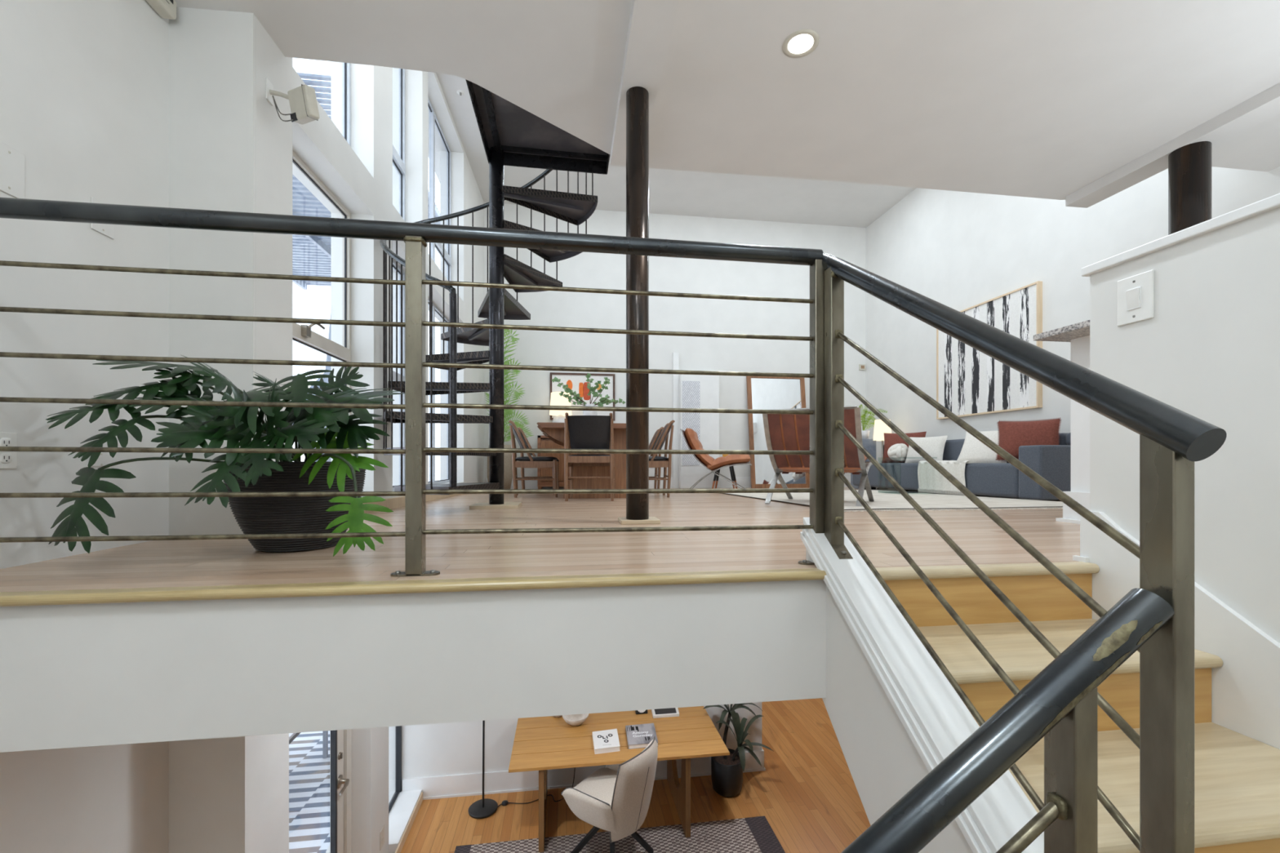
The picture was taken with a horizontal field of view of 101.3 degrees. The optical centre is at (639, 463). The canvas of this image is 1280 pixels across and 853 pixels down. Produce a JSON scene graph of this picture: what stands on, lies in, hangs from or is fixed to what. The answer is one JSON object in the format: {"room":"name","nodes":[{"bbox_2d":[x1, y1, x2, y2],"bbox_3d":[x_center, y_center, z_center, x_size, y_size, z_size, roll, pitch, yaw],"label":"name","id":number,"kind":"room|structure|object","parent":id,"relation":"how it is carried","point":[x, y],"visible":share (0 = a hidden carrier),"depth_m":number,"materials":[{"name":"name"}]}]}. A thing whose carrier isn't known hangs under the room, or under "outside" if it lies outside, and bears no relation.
{"room":"staircase landing","nodes":[
{"label":"staircase landing","id":0,"kind":"room"},
{"bbox_2d":[0,0,168,852],"bbox_3d":[-2.140,0.460,0.461,0.200,5.780,4.309,0,0,-8],"label":"wall","id":1,"kind":"structure","parent":0,"point":[84,84],"depth_m":2.13,"materials":[{"name":"paint"}]},
{"bbox_2d":[0,431,17,468],"bbox_3d":[-2.228,-0.044,1.843,0.010,0.128,0.080,0,0,-8],"label":"power outlet","id":2,"kind":"object","parent":1,"relation":"attached to","point":[8,460],"visible":0.87,"depth_m":1.85,"materials":[{"name":"white plastic"}]},
{"bbox_2d":[0,437,11,446],"bbox_3d":[-2.227,-0.071,1.843,0.006,0.036,0.038,0,0,-9],"label":"socket","id":3,"kind":"object","parent":2,"relation":"attached to","point":[4,442],"depth_m":1.84,"materials":[{"name":"white plastic"}]},
{"bbox_2d":[0,453,11,463],"bbox_3d":[-2.227,-0.017,1.843,0.006,0.036,0.038,0,0,-9],"label":"socket","id":4,"kind":"object","parent":2,"relation":"attached to","point":[5,458],"depth_m":1.84,"materials":[{"name":"white plastic"}]},
{"bbox_2d":[0,141,25,198],"bbox_3d":[-2.231,-1.036,1.855,0.008,0.170,0.110,0,0,-8],"label":"blank wall plate","id":5,"kind":"object","parent":1,"relation":"attached to","point":[12,162],"visible":0.87,"depth_m":1.87,"materials":[{"name":"paint"}]},
{"bbox_2d":[89,452,111,466],"bbox_3d":[-2.283,-0.016,2.224,0.008,0.060,0.100,0,0,-8],"label":"blank wall plate","id":6,"kind":"object","parent":1,"relation":"attached to","point":[104,458],"visible":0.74,"depth_m":2.23,"materials":[{"name":"paint"}]},
{"bbox_2d":[90,197,114,239],"bbox_3d":[-2.284,-1.039,2.232,0.008,0.130,0.110,0,0,-8],"label":"blank wall plate","id":7,"kind":"object","parent":1,"relation":"attached to","point":[108,230],"visible":0.48,"depth_m":2.23,"materials":[{"name":"paint"}]},
{"bbox_2d":[145,0,176,19],"bbox_3d":[-2.264,-2.208,2.338,0.076,0.095,0.460,0,0,-8],"label":"sensor box","id":8,"kind":"object","parent":1,"relation":"attached to","point":[166,9],"visible":1,"depth_m":2.51,"materials":[{"name":"white plastic"}]},
{"bbox_2d":[168,6,292,852],"bbox_3d":[-2.189,-0.565,2.815,0.428,7.830,0.366,0,0,-8],"label":"wall pillar","id":9,"kind":"structure","parent":0,"point":[230,149],"depth_m":2.64,"materials":[{"name":"paint"}]},
{"bbox_2d":[266,77,319,124],"bbox_3d":[-1.840,-1.919,2.784,0.291,0.224,0.101,0,0,15],"label":"projector","id":10,"kind":"object","parent":9,"relation":"attached to","point":[303,102],"visible":1,"depth_m":2.75,"materials":[{"name":"white plastic"}]},
{"bbox_2d":[257,726,395,852],"bbox_3d":[-2.326,2.080,3.975,0.500,2.540,2.480,0,0,-8],"label":"wall","id":11,"kind":"structure","parent":0,"point":[371,797],"depth_m":4.05,"materials":[{"name":"paint"}]},
{"bbox_2d":[329,728,351,852],"bbox_3d":[-2.162,2.090,3.543,0.143,2.520,1.018,0,0,-8],"label":"door","id":12,"kind":"structure","parent":11,"relation":"in","point":[340,740],"depth_m":3.89,"materials":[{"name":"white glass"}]},
{"bbox_2d":[379,824,384,850],"bbox_3d":[-2.116,3.076,4.314,0.009,0.150,0.100,0,0,-8],"label":"power outlet","id":13,"kind":"object","parent":11,"relation":"attached to","point":[382,832],"visible":1,"depth_m":4.30,"materials":[{"name":"white plastic"}]},
{"bbox_2d":[388,725,401,813],"bbox_3d":[-2.341,2.042,4.840,0.050,2.424,0.758,0,0,-8],"label":"window","id":14,"kind":"structure","parent":11,"relation":"in","point":[397,729],"depth_m":5.19,"materials":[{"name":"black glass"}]},
{"bbox_2d":[388,790,422,852],"bbox_3d":[-2.237,3.303,4.854,0.230,0.095,0.765,0,0,-8],"label":"window ledge","id":15,"kind":"object","parent":11,"relation":"attached to","point":[399,815],"visible":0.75,"depth_m":4.86,"materials":[{"name":"paint"}]},
{"bbox_2d":[292,61,484,498],"bbox_3d":[-2.511,-1.905,6.098,0.320,5.150,6.236,0,0,-6],"label":"wall","id":16,"kind":"structure","parent":0,"point":[362,176],"depth_m":4.51,"materials":[{"name":"paint"}]},
{"bbox_2d":[292,150,351,448],"bbox_3d":[-2.220,-0.860,3.599,0.136,2.260,1.190,0,0,-6],"label":"window","id":17,"kind":"structure","parent":16,"relation":"in","point":[303,334],"depth_m":3.89,"materials":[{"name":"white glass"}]},
{"bbox_2d":[342,62,351,146],"bbox_3d":[-2.263,-3.348,3.594,0.050,2.125,1.190,0,0,-6],"label":"window","id":18,"kind":"structure","parent":16,"relation":"in","point":[346,67],"depth_m":4.15,"materials":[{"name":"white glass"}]},
{"bbox_2d":[392,259,404,490],"bbox_3d":[-2.421,-0.860,5.047,0.062,2.260,0.882,0,0,-6],"label":"window","id":19,"kind":"structure","parent":16,"relation":"in","point":[393,261],"depth_m":5.45,"materials":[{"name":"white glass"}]},
{"bbox_2d":[392,68,405,222],"bbox_3d":[-2.421,-3.348,5.047,0.062,2.125,0.882,0,0,-6],"label":"window","id":20,"kind":"structure","parent":16,"relation":"in","point":[398,161],"depth_m":5.45,"materials":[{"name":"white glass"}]},
{"bbox_2d":[362,493,463,513],"bbox_3d":[-2.297,0.366,5.847,0.050,0.173,6.184,0,0,-6],"label":"baseboard","id":21,"kind":"structure","parent":16,"relation":"attached to","point":[395,502],"depth_m":4.63,"materials":[{"name":"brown wood"}]},
{"bbox_2d":[427,297,449,484],"bbox_3d":[-2.599,-0.860,6.561,0.050,2.260,1.751,0,0,-6],"label":"window","id":22,"kind":"structure","parent":16,"relation":"in","point":[435,309],"depth_m":6.59,"materials":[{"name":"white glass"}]},
{"bbox_2d":[427,96,451,280],"bbox_3d":[-2.593,-3.348,6.561,0.062,2.125,1.751,0,0,-6],"label":"window","id":23,"kind":"structure","parent":16,"relation":"in","point":[433,121],"depth_m":6.59,"materials":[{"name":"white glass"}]},
{"bbox_2d":[0,579,826,752],"bbox_3d":[-0.793,0.608,1.689,2.900,0.415,0.135,0,0,-8],"label":"wall","id":24,"kind":"structure","parent":0,"point":[99,674],"depth_m":1.62,"materials":[{"name":"paint"}]},
{"bbox_2d":[0,568,826,606],"bbox_3d":[-0.790,0.385,1.616,2.885,0.031,0.060,0,0,-8],"label":"trim","id":25,"kind":"structure","parent":24,"relation":"attached to","point":[416,586],"depth_m":1.60,"materials":[{"name":"brown wood"}]},
{"bbox_2d":[0,487,1079,591],"bbox_3d":[1.382,0.428,4.536,8.000,0.115,10.200,0,0,-8],"label":"floor","id":26,"kind":"structure","parent":0,"point":[190,562],"depth_m":2.26,"materials":[{"name":"brown wood"}]},
{"bbox_2d":[45,355,404,556],"bbox_3d":[-1.526,-0.026,2.150,1.178,0.788,0.828,0,0,-8],"label":"philodendron","id":27,"kind":"object","parent":26,"relation":"on","point":[239,472],"visible":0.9,"depth_m":1.90,"materials":[{"name":"green plant"}]},
{"bbox_2d":[222,461,365,552],"bbox_3d":[-1.500,0.181,2.307,0.529,0.374,0.529,0,0,-8],"label":"pot","id":28,"kind":"object","parent":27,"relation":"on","point":[276,514],"depth_m":2.11,"materials":[{"name":"black ceramic"}]},
{"bbox_2d":[379,79,609,509],"bbox_3d":[-1.202,-1.534,4.412,1.893,3.858,2.233,0,0,-8],"label":"spiral staircase","id":29,"kind":"structure","parent":26,"relation":"on","point":[511,135],"depth_m":4.55,"materials":[{"name":"black metal"}]},
{"bbox_2d":[484,328,533,488],"bbox_3d":[-2.111,-0.952,8.501,0.785,2.797,0.476,0,0,-8],"label":"potted palm","id":30,"kind":"object","parent":26,"relation":"on","point":[508,467],"visible":0.32,"depth_m":8.48,"materials":[{"name":"green plant"}]},
{"bbox_2d":[487,444,512,488],"bbox_3d":[-2.271,0.076,8.517,0.400,0.740,0.400,0,0,-8],"label":"basket","id":31,"kind":"object","parent":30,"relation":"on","point":[508,467],"depth_m":8.40,"materials":[{"name":"wicker"}]},
{"bbox_2d":[508,420,557,497],"bbox_3d":[-1.332,-0.048,6.556,0.585,0.930,0.520,0,0,-11],"label":"dining chair","id":32,"kind":"object","parent":26,"relation":"on","point":[529,461],"visible":0.95,"depth_m":6.32,"materials":[{"name":"brown wood"}]},
{"bbox_2d":[517,427,559,488],"bbox_3d":[-1.467,-0.032,7.587,0.585,0.930,0.520,0,0,-11],"label":"dining chair","id":33,"kind":"object","parent":26,"relation":"on","point":[521,431],"visible":0.38,"depth_m":7.34,"materials":[{"name":"brown wood"}]},
{"bbox_2d":[537,435,564,488],"bbox_3d":[-0.986,-0.003,8.995,1.490,0.905,0.450,0,0,-8],"label":"sideboard","id":34,"kind":"object","parent":26,"relation":"on","point":[543,442],"visible":0.16,"depth_m":8.71,"materials":[{"name":"brown wood"}]},
{"bbox_2d":[549,391,572,422],"bbox_3d":[-1.345,-0.821,8.899,0.377,0.731,0.377,0,0,-8],"label":"table lamp","id":35,"kind":"object","parent":34,"relation":"on","point":[556,399],"visible":0.52,"depth_m":8.76,"materials":[{"name":"white ceramic"}]},
{"bbox_2d":[537,422,626,498],"bbox_3d":[-0.691,-0.017,6.977,1.279,0.858,2.290,0,0,-8],"label":"dining table","id":36,"kind":"object","parent":26,"relation":"on","point":[555,432],"visible":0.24,"depth_m":6.10,"materials":[{"name":"brown wood"}]},
{"bbox_2d":[551,373,625,415],"bbox_3d":[-0.681,-0.823,6.941,0.971,0.753,0.262,0,0,-8],"label":"potted plant","id":37,"kind":"object","parent":36,"relation":"on","point":[602,400],"visible":0.9,"depth_m":6.94,"materials":[{"name":"plant"}]},
{"bbox_2d":[564,412,615,501],"bbox_3d":[-0.538,-0.063,5.738,0.520,0.930,0.585,0,0,-1],"label":"dining chair","id":38,"kind":"object","parent":26,"relation":"on","point":[581,432],"visible":0.96,"depth_m":5.51,"materials":[{"name":"brown wood"}]},
{"bbox_2d":[0,197,1226,852],"bbox_3d":[-0.648,0.263,1.181,2.954,2.115,1.217,0,0,-8],"label":"steel railing","id":39,"kind":"object","parent":26,"relation":"on","point":[1155,620],"visible":0.95,"depth_m":1.38,"materials":[{"name":"metal"}]},
{"bbox_2d":[617,86,660,524],"bbox_3d":[-0.008,-0.960,3.271,0.240,2.660,0.210,0,0,-8],"label":"steel column","id":40,"kind":"structure","parent":26,"relation":"on","point":[637,97],"depth_m":3.19,"materials":[{"name":"brown metal"}]},
{"bbox_2d":[648,426,663,493],"bbox_3d":[0.028,-0.037,7.474,0.585,0.930,0.520,0,0,-3],"label":"dining chair","id":41,"kind":"object","parent":26,"relation":"on","point":[657,433],"visible":0.36,"depth_m":7.26,"materials":[{"name":"brown wood"}]},
{"bbox_2d":[648,420,675,497],"bbox_3d":[0.115,-0.051,6.496,0.585,0.930,0.520,0,0,-3],"label":"dining chair","id":42,"kind":"object","parent":26,"relation":"on","point":[655,461],"visible":0.7,"depth_m":6.26,"materials":[{"name":"brown wood"}]},
{"bbox_2d":[680,428,751,488],"bbox_3d":[1.196,-0.044,8.198,1.056,0.963,0.919,0,0,10],"label":"lounge chair","id":43,"kind":"object","parent":26,"relation":"on","point":[691,437],"visible":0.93,"depth_m":7.82,"materials":[{"name":"orange leather"}]},
{"bbox_2d":[684,428,715,466],"bbox_3d":[0.960,-0.229,8.241,0.454,0.594,0.847,0,0,10],"label":"cushion","id":44,"kind":"object","parent":43,"relation":"on","point":[691,440],"depth_m":7.86,"materials":[{"name":"orange leather"}]},
{"bbox_2d":[706,454,750,470],"bbox_3d":[1.378,-0.018,8.165,0.652,0.263,0.847,0,0,10],"label":"seat cushion","id":45,"kind":"object","parent":43,"relation":"on","point":[712,464],"depth_m":7.78,"materials":[{"name":"orange leather"}]},
{"bbox_2d":[711,464,737,488],"bbox_3d":[1.469,0.193,9.093,0.518,0.516,0.516,0,0,-8],"label":"side table","id":46,"kind":"object","parent":26,"relation":"on","point":[731,468],"visible":0.45,"depth_m":8.98,"materials":[{"name":"metal"}]},
{"bbox_2d":[746,376,809,488],"bbox_3d":[2.525,-0.594,9.594,1.109,2.098,0.300,0,0,-8],"label":"floor mirror","id":47,"kind":"object","parent":26,"relation":"on","point":[763,393],"visible":0.44,"depth_m":9.58,"materials":[{"name":"brown mirror"}]},
{"bbox_2d":[850,438,875,488],"bbox_3d":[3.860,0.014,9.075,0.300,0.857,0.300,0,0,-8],"label":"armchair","id":48,"kind":"object","parent":26,"relation":"on","point":[868,444],"visible":0.28,"depth_m":8.94,"materials":[{"name":"grey fabric"}]},
{"bbox_2d":[858,404,887,438],"bbox_3d":[4.060,-0.738,9.064,0.702,0.646,0.227,0,0,-8],"label":"potted fern","id":49,"kind":"object","parent":48,"relation":"on","point":[865,433],"visible":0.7,"depth_m":9.02,"materials":[{"name":"green plant"}]},
{"bbox_2d":[873,419,891,488],"bbox_3d":[4.115,-0.146,8.909,0.300,1.171,0.300,0,0,-8],"label":"lamp","id":50,"kind":"object","parent":26,"relation":"on","point":[880,427],"visible":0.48,"depth_m":8.82,"materials":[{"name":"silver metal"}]},
{"bbox_2d":[727,489,1062,511],"bbox_3d":[2.595,0.390,6.108,2.608,0.052,3.864,0,0,-8],"label":"area rug","id":51,"kind":"object","parent":26,"relation":"on","point":[940,502],"visible":0.6,"depth_m":5.10,"materials":[{"name":"beige fabric"}]},
{"bbox_2d":[762,404,874,506],"bbox_3d":[1.718,-0.056,4.997,0.835,0.875,0.960,0,0,31],"label":"lounge chair","id":52,"kind":"object","parent":51,"relation":"on","point":[783,432],"visible":0.66,"depth_m":4.77,"materials":[{"name":"brown leather"}]},
{"bbox_2d":[779,413,847,466],"bbox_3d":[1.606,-0.223,4.810,0.770,0.540,0.412,0,0,31],"label":"cushion","id":53,"kind":"object","parent":52,"relation":"on","point":[794,429],"depth_m":4.77,"materials":[{"name":"brown leather"}]},
{"bbox_2d":[778,454,867,472],"bbox_3d":[1.805,-0.032,5.141,0.770,0.239,0.593,0,0,31],"label":"seat cushion","id":54,"kind":"object","parent":52,"relation":"on","point":[788,468],"depth_m":4.95,"materials":[{"name":"brown leather"}]},
{"bbox_2d":[879,457,930,493],"bbox_3d":[3.528,0.162,6.943,0.520,0.475,0.470,0,0,-8],"label":"side table","id":55,"kind":"object","parent":51,"relation":"on","point":[879,457],"visible":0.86,"depth_m":7.03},
{"bbox_2d":[853,432,1071,500],"bbox_3d":[4.234,0.026,7.167,0.820,0.710,3.576,0,0,-8],"label":"sofa","id":56,"kind":"object","parent":26,"relation":"on","point":[1052,463],"visible":0.39,"depth_m":5.75,"materials":[{"name":"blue fabric"}]},
{"bbox_2d":[887,443,908,462],"bbox_3d":[3.919,-0.158,7.980,0.289,0.274,0.284,0,0,-8],"label":"cushion","id":57,"kind":"object","parent":56,"relation":"on","point":[900,450],"visible":0.91,"depth_m":7.88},
{"bbox_2d":[881,431,926,462],"bbox_3d":[4.119,-0.239,8.203,0.624,0.490,0.192,0,0,44],"label":"cushion","id":58,"kind":"object","parent":56,"relation":"on","point":[890,439],"visible":0.37,"depth_m":8.27,"materials":[{"name":"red fabric"}]},
{"bbox_2d":[905,435,947,462],"bbox_3d":[4.133,-0.189,7.599,0.201,0.401,0.582,0,0,-27],"label":"cushion","id":59,"kind":"object","parent":56,"relation":"on","point":[934,446],"visible":0.77,"depth_m":7.50,"materials":[{"name":"beige fabric"}]},
{"bbox_2d":[917,460,968,495],"bbox_3d":[4.131,0.178,6.771,0.574,0.426,0.900,0,0,-8],"label":"throw blanket","id":60,"kind":"object","parent":56,"relation":"on","point":[930,479],"visible":0.61,"depth_m":6.76,"materials":[{"name":"fabric"}]},
{"bbox_2d":[955,431,1007,464],"bbox_3d":[4.144,-0.189,6.298,0.317,0.407,0.560,0,0,-34],"label":"cushion","id":61,"kind":"object","parent":56,"relation":"on","point":[973,450],"visible":0.59,"depth_m":6.27,"materials":[{"name":"beige fabric"}]},
{"bbox_2d":[995,417,1062,461],"bbox_3d":[4.328,-0.259,5.858,0.600,0.484,0.204,0,0,42],"label":"cushion","id":62,"kind":"object","parent":56,"relation":"on","point":[1012,435],"visible":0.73,"depth_m":5.83,"materials":[{"name":"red fabric"}]},
{"bbox_2d":[1033,320,1089,524],"bbox_3d":[3.255,-0.224,2.891,1.350,1.187,1.120,0,0,-8],"label":"half wall","id":63,"kind":"structure","parent":26,"relation":"on","point":[1078,334],"depth_m":3.25,"materials":[{"name":"paint"}]},
{"bbox_2d":[875,561,1279,852],"bbox_3d":[1.401,0.795,0.611,0.901,0.850,2.620,0,0,-8],"label":"staircase","id":64,"kind":"structure","parent":26,"relation":"attached to","point":[1237,775],"depth_m":1.52,"materials":[{"name":"brown wood"}]},
{"bbox_2d":[388,702,761,792],"bbox_3d":[-0.763,2.080,5.507,4.220,2.540,0.120,0,0,-8],"label":"wall","id":65,"kind":"structure","parent":0,"point":[437,749],"depth_m":5.30,"materials":[{"name":"paint"}]},
{"bbox_2d":[395,791,422,852],"bbox_3d":[-2.104,3.310,4.789,0.015,0.080,0.870,0,0,-8],"label":"trim","id":66,"kind":"structure","parent":65,"relation":"attached to","point":[402,842],"depth_m":4.79,"materials":[{"name":"brown wood"}]},
{"bbox_2d":[402,747,765,799],"bbox_3d":[-0.505,3.245,5.534,3.760,0.210,0.160,0,0,-8],"label":"baseboard","id":67,"kind":"structure","parent":65,"relation":"attached to","point":[502,781],"depth_m":5.36,"materials":[{"name":"paint"}]},
{"bbox_2d":[400,697,871,852],"bbox_3d":[1.741,3.400,4.789,8.220,0.100,12.000,0,0,-8],"label":"floor","id":68,"kind":"structure","parent":0,"point":[806,792],"depth_m":5.13,"materials":[{"name":"brown wood"}]},
{"bbox_2d":[468,720,575,818],"bbox_3d":[-1.108,2.484,5.175,1.115,1.749,0.274,0,0,-14],"label":"floor lamp","id":69,"kind":"object","parent":68,"relation":"on","point":[483,808],"visible":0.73,"depth_m":5.06,"materials":[{"name":"black metal"}]},
{"bbox_2d":[508,706,729,852],"bbox_3d":[-0.217,2.973,5.034,1.940,0.746,0.910,0,0,-8],"label":"desk","id":70,"kind":"object","parent":68,"relation":"on","point":[542,744],"visible":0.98,"depth_m":4.89,"materials":[{"name":"brown wood"}]},
{"bbox_2d":[562,713,588,726],"bbox_3d":[-0.643,2.555,5.242,0.264,0.090,0.264,0,0,-8],"label":"bowl","id":71,"kind":"object","parent":70,"relation":"on","point":[574,720],"visible":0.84,"depth_m":5.26,"materials":[{"name":"ceramic"}]},
{"bbox_2d":[592,728,619,754],"bbox_3d":[-0.317,2.577,4.867,0.237,0.046,0.335,0,0,-8],"label":"book","id":72,"kind":"object","parent":70,"relation":"on","point":[605,741],"visible":1,"depth_m":4.82,"materials":[{"name":"white paper"}]},
{"bbox_2d":[635,709,647,714],"bbox_3d":[0.015,2.538,5.463,0.124,0.125,0.058,0,0,-8],"label":"desk clock","id":73,"kind":"object","parent":70,"relation":"on","point":[637,712],"visible":0.3,"depth_m":5.44,"materials":[{"name":"black plastic"}]},
{"bbox_2d":[625,723,657,749],"bbox_3d":[0.016,2.580,4.968,0.293,0.041,0.364,0,0,-8],"label":"book","id":74,"kind":"object","parent":70,"relation":"on","point":[638,736],"visible":1,"depth_m":4.94,"materials":[{"name":"white paper"}]},
{"bbox_2d":[626,725,650,740],"bbox_3d":[-0.017,2.560,4.981,0.194,0.001,0.297,0,0,-8],"label":"picture","id":75,"kind":"object","parent":74,"relation":"on","point":[632,727],"depth_m":5.05},
{"bbox_2d":[651,707,679,718],"bbox_3d":[0.265,2.584,5.447,0.288,0.031,0.167,0,0,-8],"label":"tray","id":76,"kind":"object","parent":70,"relation":"on","point":[672,712],"visible":0.77,"depth_m":5.39,"materials":[{"name":"plastic"}]},
{"bbox_2d":[454,816,785,852],"bbox_3d":[-0.061,3.345,3.705,2.810,0.011,2.155,0,0,-8],"label":"rug","id":77,"kind":"object","parent":68,"relation":"on","point":[750,834],"visible":0.93,"depth_m":4.62,"materials":[{"name":"fabric"}]},
{"bbox_2d":[560,736,657,852],"bbox_3d":[-0.212,2.826,4.431,0.703,1.021,0.734,0,0,34],"label":"desk chair","id":78,"kind":"object","parent":77,"relation":"on","point":[615,798],"visible":0.93,"depth_m":4.19,"materials":[{"name":"beige fabric"}]},
{"bbox_2d":[711,748,742,797],"bbox_3d":[0.891,3.178,5.376,0.326,0.345,0.326,0,0,-8],"label":"pot","id":79,"kind":"object","parent":68,"relation":"on","point":[726,771],"depth_m":5.25,"materials":[{"name":"ceramic"}]},
{"bbox_2d":[702,702,773,797],"bbox_3d":[1.016,2.851,5.362,0.620,0.999,0.440,0,0,34],"label":"yucca","id":80,"kind":"object","parent":68,"relation":"on","point":[726,771],"visible":0.85,"depth_m":5.30,"materials":[{"name":"green plant"}]},
{"bbox_2d":[427,72,916,227],"bbox_3d":[1.104,-4.580,6.517,8.000,0.200,6.400,0,0,-8],"label":"ceiling","id":81,"kind":"structure","parent":0,"point":[671,192],"depth_m":8.63,"materials":[{"name":"paint"}]},
{"bbox_2d":[484,202,866,482],"bbox_3d":[0.673,-0.565,9.587,8.000,7.830,0.200,0,0,-8],"label":"wall","id":82,"kind":"structure","parent":0,"point":[595,270],"depth_m":9.50,"materials":[{"name":"paint"}]},
{"bbox_2d":[550,372,614,420],"bbox_3d":[-1.007,-1.165,9.235,1.135,0.825,0.030,0,0,-8],"label":"framed artwork","id":83,"kind":"object","parent":82,"relation":"attached to","point":[576,382],"visible":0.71,"depth_m":9.23,"materials":[{"name":"brown wood"}]},
{"bbox_2d":[486,476,850,488],"bbox_3d":[1.234,0.364,6.636,7.010,0.220,5.800,0,0,-8],"label":"baseboard","id":84,"kind":"structure","parent":82,"relation":"attached to","point":[745,482],"depth_m":9.46,"materials":[{"name":"paint"}]},
{"bbox_2d":[672,352,719,488],"bbox_3d":[1.007,-0.768,9.438,0.816,2.441,0.188,0,0,-8],"label":"door","id":85,"kind":"structure","parent":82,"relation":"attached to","point":[689,391],"depth_m":9.38,"materials":[{"name":"paint"}]},
{"bbox_2d":[682,381,699,465],"bbox_3d":[0.909,-0.707,9.333,0.321,1.502,0.007,0,0,-8],"label":"grille","id":86,"kind":"object","parent":85,"relation":"attached to","point":[691,389],"depth_m":9.33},
{"bbox_2d":[858,364,865,370],"bbox_3d":[4.220,-1.819,9.968,0.120,0.110,0.032,0,0,-8],"label":"thermostat","id":87,"kind":"object","parent":82,"relation":"attached to","point":[861,366],"visible":1,"depth_m":9.96,"materials":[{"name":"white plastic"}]},
{"bbox_2d":[174,0,1279,199],"bbox_3d":[1.731,-2.458,1.694,8.100,0.385,5.473,0,0,-8],"label":"ceiling","id":88,"kind":"structure","parent":0,"point":[1038,99],"depth_m":3.18,"materials":[{"name":"paint"}]},
{"bbox_2d":[610,0,679,166],"bbox_3d":[0.224,-2.353,1.607,0.220,0.135,4.920,0,0,-8],"label":"beam","id":89,"kind":"structure","parent":88,"relation":"attached to","point":[651,22],"depth_m":2.94,"materials":[{"name":"paint"}]},
{"bbox_2d":[782,29,819,57],"bbox_3d":[0.908,-2.368,2.967,0.200,0.007,0.200,0,0,-8],"label":"recessed light","id":90,"kind":"object","parent":88,"relation":"in","point":[800,43],"visible":1,"depth_m":2.96,"materials":[{"name":"white plastic"}]},
{"bbox_2d":[1065,82,1279,208],"bbox_3d":[4.244,-2.353,2.212,0.220,0.135,5.000,0,0,-8],"label":"beam","id":91,"kind":"structure","parent":88,"relation":"attached to","point":[1264,105],"depth_m":3.78,"materials":[{"name":"paint"}]},
{"bbox_2d":[861,430,869,438],"bbox_3d":[3.844,-0.484,9.043,0.210,0.140,0.210,0,0,-8],"label":"pot","id":92,"kind":"object","parent":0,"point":[865,433],"depth_m":8.95,"materials":[{"name":"white ceramic"}]},
{"bbox_2d":[805,548,973,852],"bbox_3d":[0.803,1.082,1.157,0.127,1.696,1.668,0,0,-8],"label":"wall","id":93,"kind":"structure","parent":0,"point":[882,760],"depth_m":1.56,"materials":[{"name":"paint"}]},
{"bbox_2d":[800,517,1044,852],"bbox_3d":[0.796,0.796,1.161,0.161,1.182,1.678,0,0,-8],"label":"cap","id":94,"kind":"object","parent":93,"relation":"attached to","point":[935,717],"visible":0.62,"depth_m":1.41,"materials":[{"name":"paint"}]},
{"bbox_2d":[866,166,1279,462],"bbox_3d":[5.131,-0.505,4.811,0.200,7.950,10.900,0,0,-8],"label":"wall","id":95,"kind":"structure","parent":0,"point":[958,251],"depth_m":7.11,"materials":[{"name":"paint"}]},
{"bbox_2d":[936,280,1042,419],"bbox_3d":[4.671,-1.422,7.148,0.060,1.514,1.742,0,0,-8],"label":"painting","id":96,"kind":"object","parent":95,"relation":"attached to","point":[970,382],"visible":0.79,"depth_m":6.98,"materials":[{"name":"white paper"}]},
{"bbox_2d":[1089,207,1279,643],"bbox_3d":[1.917,0.482,0.731,0.110,2.375,2.515,0,0,-8],"label":"wall","id":97,"kind":"structure","parent":0,"point":[1209,351],"depth_m":1.58,"materials":[{"name":"paint"}]},
{"bbox_2d":[1116,269,1154,326],"bbox_3d":[1.701,-0.566,1.809,0.017,0.162,0.116,0,0,-8],"label":"light switch","id":98,"kind":"object","parent":97,"relation":"attached to","point":[1135,294],"visible":1,"depth_m":1.80,"materials":[{"name":"white plastic"}]},
{"bbox_2d":[1072,510,1279,749],"bbox_3d":[1.851,0.950,1.144,0.166,1.540,1.750,0,0,-8],"label":"baseboard","id":99,"kind":"structure","parent":97,"relation":"attached to","point":[1246,688],"depth_m":1.55,"materials":[{"name":"paint"}]},
{"bbox_2d":[1080,193,1279,276],"bbox_3d":[1.915,-0.722,0.741,0.146,0.033,2.535,0,0,-8],"label":"half wall cap","id":100,"kind":"object","parent":97,"relation":"on","point":[1272,202],"visible":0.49,"depth_m":1.64,"materials":[{"name":"paint"}]},
{"bbox_2d":[1168,141,1211,235],"bbox_3d":[4.015,-0.960,3.836,0.220,2.660,0.220,0,0,-8],"label":"steel column","id":101,"kind":"structure","parent":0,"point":[1189,166],"depth_m":3.76,"materials":[{"name":"metal"}]},
{"label":"outside","id":102,"kind":"structure","parent":0,"visible":0},
{"bbox_2d":[292,72,439,462],"bbox_3d":[-4.432,-1.217,7.470,2.100,6.785,6.077,0,0,-8],"label":"fire escape","id":103,"kind":"object","parent":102,"point":[311,255],"visible":0.09,"depth_m":7.05,"materials":[{"name":"grey paint"}]},
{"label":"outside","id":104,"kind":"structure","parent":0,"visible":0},
{"bbox_3d":[-6.773,3.460,9.652,7.270,0.100,27.000,0,0,-8],"label":"floor","id":105,"kind":"structure","parent":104,"visible":0},
{"bbox_2d":[288,730,329,852],"bbox_3d":[-3.773,3.402,4.721,2.640,0.015,6.000,0,0,-8],"label":"door glass","id":106,"kind":"object","parent":105,"relation":"on","point":[308,772],"visible":0.02,"depth_m":5.38,"materials":[{"name":"glass"}]},
{"bbox_2d":[288,730,328,758],"bbox_3d":[-3.964,3.047,5.250,1.010,0.695,1.620,0,0,-8],"label":"patio table","id":107,"kind":"object","parent":106,"relation":"on","point":[292,736],"visible":0.08,"depth_m":6.03,"materials":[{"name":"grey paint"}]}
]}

